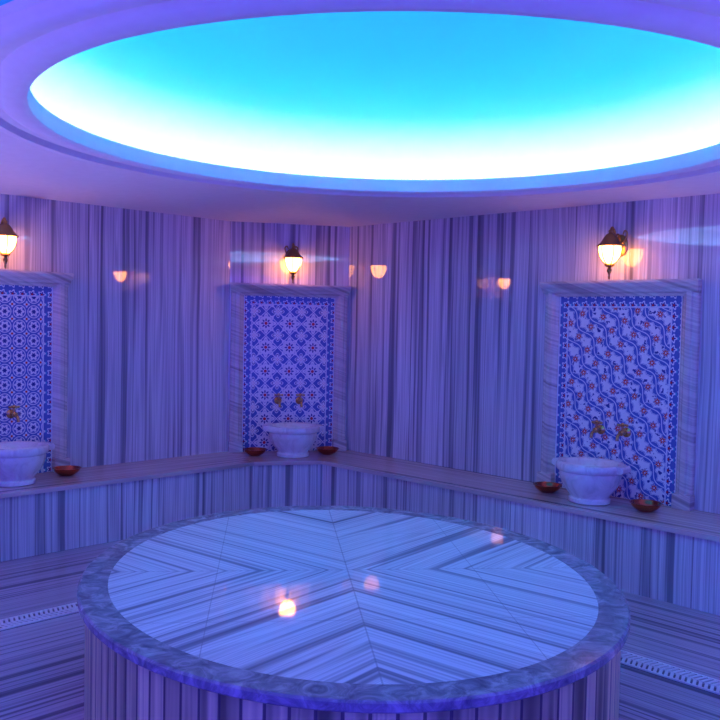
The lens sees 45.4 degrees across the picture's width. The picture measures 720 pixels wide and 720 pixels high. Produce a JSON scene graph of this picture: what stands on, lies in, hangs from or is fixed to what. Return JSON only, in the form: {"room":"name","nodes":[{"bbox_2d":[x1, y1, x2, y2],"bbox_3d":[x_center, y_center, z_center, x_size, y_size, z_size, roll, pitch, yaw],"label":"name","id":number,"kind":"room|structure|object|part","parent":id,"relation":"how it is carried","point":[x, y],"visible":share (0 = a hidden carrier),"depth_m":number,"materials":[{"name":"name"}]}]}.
{"room":"spa","nodes":[
{"label":"spa","id":0,"kind":"room"},
{"bbox_2d":[0,194,229,467],"bbox_3d":[-3.144,0.066,5.994,5.374,2.567,0.120,-1,4,-45],"label":"wall","id":1,"kind":"structure","parent":0,"point":[148,351],"depth_m":7.17,"materials":[{"name":"stone"}]},
{"bbox_2d":[0,217,18,267],"bbox_3d":[-2.584,-0.848,6.232,0.184,0.372,0.252,-1,4,-45],"label":"wall sconce","id":2,"kind":"object","parent":1,"relation":"attached to","point":[8,237],"visible":1,"depth_m":6.17,"materials":[{"name":"white glass"}]},
{"bbox_3d":[-2.560,-0.833,6.208,0.154,0.128,0.154,-1,4,-45],"label":"lamp shade","id":3,"kind":"part","parent":2,"relation":"part of","materials":[{"name":"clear glass"}]},
{"bbox_2d":[0,269,73,472],"bbox_3d":[-2.657,0.105,6.328,1.115,1.540,0.100,-1,4,-45],"label":"tile panel","id":4,"kind":"object","parent":1,"relation":"attached to","point":[33,304],"visible":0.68,"depth_m":6.54,"materials":[{"name":"tile"}]},
{"bbox_2d":[6,405,19,421],"bbox_3d":[-2.560,0.396,6.379,0.080,0.125,0.149,-1,4,-45],"label":"tap","id":5,"kind":"object","parent":4,"relation":"attached to","point":[10,413],"visible":1,"depth_m":6.38,"materials":[{"name":"gold metal"}]},
{"bbox_3d":[-2.643,-0.609,6.296,1.115,0.110,0.100,-1,4,-45],"label":"cornice","id":6,"kind":"part","parent":4,"relation":"part of","materials":[{"name":"stone"}]},
{"bbox_3d":[-2.666,0.145,6.337,1.096,1.460,0.078,-1,4,-45],"label":"frame","id":7,"kind":"part","parent":4,"relation":"part of","materials":[{"name":"stone"}]},
{"bbox_2d":[227,221,349,450],"bbox_3d":[-0.675,0.028,8.038,1.111,2.567,0.120,1,3,-14],"label":"wall","id":8,"kind":"structure","parent":0,"point":[257,252],"depth_m":7.92,"materials":[{"name":"stone"}]},
{"bbox_2d":[228,282,350,452],"bbox_3d":[-0.650,0.076,7.933,1.115,1.540,0.100,1,3,-14],"label":"tile panel","id":9,"kind":"object","parent":8,"relation":"attached to","point":[289,340],"visible":0.84,"depth_m":7.95,"materials":[{"name":"tile"}]},
{"bbox_2d":[274,393,282,406],"bbox_3d":[-0.743,0.368,7.878,0.080,0.125,0.149,1,3,-14],"label":"tap","id":10,"kind":"object","parent":9,"relation":"attached to","point":[277,400],"visible":1,"depth_m":7.88,"materials":[{"name":"gold metal"}]},
{"bbox_3d":[-0.635,-0.638,7.902,1.115,0.110,0.100,1,3,-14],"label":"cornice","id":11,"kind":"part","parent":9,"relation":"part of","materials":[{"name":"stone"}]},
{"bbox_2d":[296,393,304,406],"bbox_3d":[-0.548,0.370,7.924,0.080,0.125,0.149,1,3,-14],"label":"tap","id":12,"kind":"object","parent":9,"relation":"attached to","point":[299,400],"visible":1,"depth_m":7.92,"materials":[{"name":"gold metal"}]},
{"bbox_2d":[283,243,302,283],"bbox_3d":[-0.612,-0.877,7.817,0.184,0.372,0.252,1,3,-14],"label":"wall sconce","id":13,"kind":"object","parent":8,"relation":"attached to","point":[293,259],"visible":1,"depth_m":7.74,"materials":[{"name":"white glass"}]},
{"bbox_3d":[-0.605,-0.861,7.785,0.154,0.128,0.154,1,3,-14],"label":"lamp shade","id":14,"kind":"part","parent":13,"relation":"part of","materials":[{"name":"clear glass"}]},
{"bbox_2d":[0,0,719,197],"bbox_3d":[0.210,-1.412,3.851,3.820,0.844,3.820,1,3,0],"label":"ceiling","id":15,"kind":"structure","parent":0,"point":[353,98],"depth_m":4.83,"materials":[{"name":"white paint"}]},
{"bbox_2d":[0,539,719,719],"bbox_3d":[-0.603,1.573,3.323,8.860,0.100,9.700,1,3,0],"label":"floor","id":16,"kind":"structure","parent":0,"point":[42,664],"depth_m":4.41,"materials":[{"name":"stone"}]},
{"bbox_2d":[0,602,78,630],"bbox_3d":[-1.979,1.432,4.601,4.106,0.010,0.150,-1,4,-45],"label":"floor drain grate","id":17,"kind":"object","parent":16,"relation":"on","point":[72,608],"visible":0.16,"depth_m":4.78,"materials":[{"name":"metal"}]},
{"bbox_2d":[77,506,630,719],"bbox_3d":[-0.060,1.207,3.697,2.227,0.620,2.556,1,3,0],"label":"platform","id":18,"kind":"object","parent":16,"relation":"on","point":[284,612],"visible":1,"depth_m":3.06,"materials":[{"name":"grey stone"}]},
{"bbox_2d":[0,450,719,615],"bbox_3d":[-0.595,1.183,5.686,8.860,0.470,4.944,1,3,0],"label":"bench","id":19,"kind":"object","parent":16,"relation":"on","point":[668,554],"visible":0.88,"depth_m":6.31,"materials":[{"name":"grey stone"}]},
{"bbox_2d":[0,441,54,486],"bbox_3d":[-2.473,0.747,6.158,0.477,0.280,0.456,1,3,-2],"label":"basin","id":20,"kind":"object","parent":19,"relation":"on","point":[20,461],"visible":1,"depth_m":6.04,"materials":[{"name":"white stone"}]},
{"bbox_2d":[52,465,80,475],"bbox_3d":[-2.227,0.847,6.537,0.210,0.058,0.210,1,3,0],"label":"copper bowl","id":21,"kind":"object","parent":19,"relation":"on","point":[66,470],"visible":1,"depth_m":6.50,"materials":[{"name":"brown metal"}]},
{"bbox_3d":[-3.120,0.916,5.547,5.999,0.030,0.625,-1,4,-45],"label":"seat","id":22,"kind":"part","parent":19,"relation":"part of","materials":[{"name":"stone"}]},
{"bbox_2d":[243,447,266,455],"bbox_3d":[-0.937,0.823,7.685,0.210,0.058,0.210,1,3,0],"label":"copper bowl","id":23,"kind":"object","parent":19,"relation":"on","point":[252,451],"visible":1,"depth_m":7.64,"materials":[{"name":"brown metal"}]},
{"bbox_3d":[-0.605,0.873,7.713,1.111,0.030,0.625,1,3,-14],"label":"seat","id":24,"kind":"part","parent":19,"relation":"part of","materials":[{"name":"stone"}]},
{"bbox_2d":[262,422,324,457],"bbox_3d":[-0.598,0.719,7.689,0.477,0.280,0.457,3,3,29],"label":"basin","id":25,"kind":"object","parent":19,"relation":"on","point":[290,439],"visible":1,"depth_m":7.56,"materials":[{"name":"white stone"}]},
{"bbox_2d":[316,446,338,454],"bbox_3d":[-0.296,0.830,7.839,0.210,0.058,0.210,1,3,0],"label":"copper bowl","id":26,"kind":"object","parent":19,"relation":"on","point":[325,450],"visible":1,"depth_m":7.79,"materials":[{"name":"brown metal"}]},
{"bbox_3d":[1.849,1.013,5.717,0.625,0.030,6.254,-1,4,-45],"label":"seat","id":27,"kind":"part","parent":19,"relation":"part of","materials":[{"name":"stone"}]},
{"bbox_2d":[533,481,561,492],"bbox_3d":[1.368,0.934,6.271,0.210,0.058,0.210,1,3,0],"label":"copper bowl","id":28,"kind":"object","parent":19,"relation":"on","point":[543,486],"visible":1,"depth_m":6.23,"materials":[{"name":"brown metal"}]},
{"bbox_2d":[552,457,630,505],"bbox_3d":[1.589,0.842,5.948,0.476,0.280,0.457,1,3,2],"label":"basin","id":29,"kind":"object","parent":19,"relation":"on","point":[590,481],"visible":1,"depth_m":5.81,"materials":[{"name":"white stone"}]},
{"bbox_2d":[629,499,662,511],"bbox_3d":[1.891,0.971,5.692,0.210,0.058,0.210,1,3,0],"label":"copper bowl","id":30,"kind":"object","parent":19,"relation":"on","point":[642,505],"visible":1,"depth_m":5.66,"materials":[{"name":"brown metal"}]},
{"bbox_2d":[620,650,719,695],"bbox_3d":[1.269,1.507,4.439,0.150,0.010,4.526,-1,4,-45],"label":"floor drain grate","id":31,"kind":"object","parent":16,"relation":"on","point":[667,671],"visible":0.2,"depth_m":4.18,"materials":[{"name":"metal"}]},
{"bbox_2d":[0,131,719,226],"bbox_3d":[-0.548,-1.041,3.208,8.860,0.001,9.700,1,3,0],"label":"ceiling","id":32,"kind":"structure","parent":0,"point":[26,170],"depth_m":6.19,"materials":[{"name":"paint"}]},
{"bbox_2d":[346,193,719,513],"bbox_3d":[1.909,0.165,6.164,0.120,2.567,5.629,-1,4,-45],"label":"wall","id":33,"kind":"structure","parent":0,"point":[445,351],"depth_m":6.96,"materials":[{"name":"stone"}]},
{"bbox_2d":[597,226,627,278],"bbox_3d":[1.767,-0.748,6.022,0.252,0.372,0.184,-1,4,-45],"label":"wall sconce","id":34,"kind":"object","parent":33,"relation":"attached to","point":[611,248],"visible":1,"depth_m":5.96,"materials":[{"name":"white glass"}]},
{"bbox_3d":[1.743,-0.733,5.999,0.154,0.128,0.154,-1,4,-45],"label":"lamp shade","id":35,"kind":"part","parent":34,"relation":"part of","materials":[{"name":"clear glass"}]},
{"bbox_2d":[536,279,701,510],"bbox_3d":[1.801,0.208,6.118,0.100,1.540,1.215,-1,4,-45],"label":"tile panel","id":36,"kind":"object","parent":33,"relation":"attached to","point":[616,351],"visible":0.84,"depth_m":6.06,"materials":[{"name":"tile"}]},
{"bbox_2d":[589,420,604,437],"bbox_3d":[1.691,0.494,6.169,0.149,0.125,0.080,-1,4,-45],"label":"tap","id":37,"kind":"object","parent":36,"relation":"attached to","point":[600,429],"visible":1,"depth_m":6.17,"materials":[{"name":"gold metal"}]},
{"bbox_3d":[1.816,-0.506,6.087,0.100,0.110,1.215,-1,4,-45],"label":"cornice","id":38,"kind":"part","parent":36,"relation":"part of","materials":[{"name":"stone"}]},
{"bbox_2d":[615,423,630,440],"bbox_3d":[1.832,0.503,6.028,0.149,0.125,0.080,-1,4,-45],"label":"tap","id":39,"kind":"object","parent":36,"relation":"attached to","point":[626,432],"visible":1,"depth_m":6.03,"materials":[{"name":"gold metal"}]}
]}

